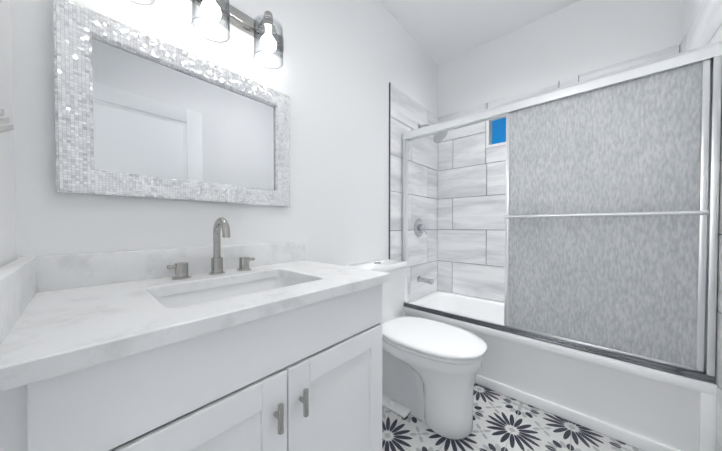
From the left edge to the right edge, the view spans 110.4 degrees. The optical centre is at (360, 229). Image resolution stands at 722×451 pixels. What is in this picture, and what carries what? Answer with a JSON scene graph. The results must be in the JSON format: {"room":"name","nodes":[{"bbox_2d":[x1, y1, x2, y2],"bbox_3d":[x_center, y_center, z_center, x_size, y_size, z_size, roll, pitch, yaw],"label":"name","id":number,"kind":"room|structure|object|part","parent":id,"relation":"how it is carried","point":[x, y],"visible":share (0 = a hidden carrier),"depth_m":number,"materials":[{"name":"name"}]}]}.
{"room":"bathroom","nodes":[
{"label":"bathroom","id":0,"kind":"room"},
{"bbox_2d":[0,0,16,267],"bbox_3d":[-0.369,-0.282,0.107,1.520,2.630,0.100,1,1,42],"label":"wall","id":1,"kind":"structure","parent":0,"point":[8,254],"depth_m":0.59,"materials":[{"name":"white paint"}]},
{"bbox_2d":[0,109,13,132],"bbox_3d":[-0.622,-0.181,0.422,0.215,0.118,0.030,1,1,42],"label":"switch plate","id":2,"kind":"object","parent":1,"relation":"attached to","point":[4,128],"visible":1,"depth_m":0.47,"materials":[{"name":"white plastic"}]},
{"bbox_2d":[11,0,437,302],"bbox_3d":[-0.108,-0.306,1.611,0.100,2.630,2.690,1,1,42],"label":"wall","id":3,"kind":"structure","parent":0,"point":[345,62],"depth_m":1.23,"materials":[{"name":"white paint"}]},
{"bbox_2d":[53,0,289,206],"bbox_3d":[-0.600,-0.379,0.963,0.028,0.537,0.730,1,1,42],"label":"mirror","id":4,"kind":"object","parent":3,"relation":"attached to","point":[140,114],"visible":0.98,"depth_m":0.85,"materials":[{"name":"silver tile"}]},
{"bbox_2d":[127,0,283,68],"bbox_3d":[-0.544,-0.811,0.910,0.172,0.215,0.675,1,1,42],"label":"sconce","id":5,"kind":"object","parent":3,"relation":"attached to","point":[264,31],"visible":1,"depth_m":1.03,"materials":[{"name":"glass"}]},
{"bbox_2d":[389,82,437,302],"bbox_3d":[0.488,-0.054,2.198,0.011,2.106,0.826,1,1,42],"label":"tile","id":6,"kind":"structure","parent":3,"relation":"attached to","point":[407,113],"depth_m":2.16,"materials":[{"name":"grey tile"}]},
{"bbox_2d":[414,124,447,284],"bbox_3d":[0.603,-0.231,2.130,0.254,1.395,0.164,1,1,42],"label":"shower fixture","id":7,"kind":"object","parent":6,"relation":"attached to","point":[419,227],"visible":0.92,"depth_m":2.17,"materials":[{"name":"silver metal"}]},
{"bbox_2d":[379,0,579,63],"bbox_3d":[-0.005,-1.628,0.491,1.720,0.050,4.190,1,1,42],"label":"ceiling","id":8,"kind":"structure","parent":0,"point":[440,31],"depth_m":1.93,"materials":[{"name":"white paint"}]},
{"bbox_2d":[382,383,642,450],"bbox_3d":[-0.005,1.051,0.534,1.720,0.050,4.190,1,1,42],"label":"floor","id":9,"kind":"structure","parent":0,"point":[501,422],"depth_m":1.25,"materials":[{"name":"tile"}]},
{"bbox_2d":[0,218,389,450],"bbox_3d":[-0.391,0.489,0.807,0.565,1.065,0.891,1,1,42],"label":"bathroom vanity","id":10,"kind":"object","parent":9,"relation":"on","point":[217,346],"visible":1,"depth_m":0.58,"materials":[{"name":"painted wood"},{"name":"quartz"},{"name":"brushed nickel"}]},
{"bbox_2d":[166,218,254,279],"bbox_3d":[-0.510,0.059,0.904,0.131,0.208,0.290,1,1,42],"label":"faucet","id":11,"kind":"object","parent":10,"relation":"on","point":[181,269],"depth_m":0.92,"materials":[{"name":"silver metal"}]},
{"bbox_2d":[347,259,486,439],"bbox_3d":[0.313,0.612,1.451,0.755,0.799,0.428,1,1,42],"label":"toilet","id":12,"kind":"object","parent":9,"relation":"on","point":[430,369],"visible":0.77,"depth_m":1.30,"materials":[{"name":"white ceramic"}]},
{"bbox_2d":[402,41,721,450],"bbox_3d":[1.095,0.117,1.747,1.516,1.780,0.688,1,1,42],"label":"bathtub","id":13,"kind":"object","parent":9,"relation":"on","point":[601,318],"visible":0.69,"depth_m":1.22,"materials":[{"name":"grey glass"}]},
{"bbox_3d":[1.171,-0.061,1.293,0.720,1.294,0.030,1,1,42],"label":"glass","id":14,"kind":"part","parent":13,"relation":"part of","materials":[{"name":"grey glass"}]},
{"bbox_2d":[437,0,682,301],"bbox_3d":[1.359,-0.313,2.035,1.520,2.630,0.100,1,1,42],"label":"wall","id":15,"kind":"structure","parent":0,"point":[580,37],"depth_m":1.85,"materials":[{"name":"white paint"}]},
{"bbox_2d":[486,116,505,147],"bbox_3d":[1.313,-0.856,2.065,0.500,0.285,0.104,1,1,42],"label":"window","id":16,"kind":"structure","parent":15,"relation":"in","point":[489,134],"depth_m":2.19,"materials":[{"name":"white"}]},
{"bbox_2d":[437,45,679,301],"bbox_3d":[1.323,-0.247,1.996,1.502,1.713,0.009,1,1,42],"label":"tile","id":17,"kind":"structure","parent":15,"relation":"attached to","point":[471,207],"depth_m":2.26,"materials":[{"name":"grey tile"}]},
{"bbox_2d":[682,0,702,39],"bbox_3d":[1.098,-0.289,0.530,0.100,2.630,2.690,1,1,42],"label":"wall","id":18,"kind":"structure","parent":0,"point":[690,8],"depth_m":1.39,"materials":[{"name":"white paint"}]},
{"bbox_2d":[680,0,721,450],"bbox_3d":[1.604,-0.299,1.178,0.011,2.630,0.850,1,1,42],"label":"tile","id":19,"kind":"structure","parent":18,"relation":"attached to","point":[705,28],"depth_m":1.02,"materials":[{"name":"grey tile"}]}
]}

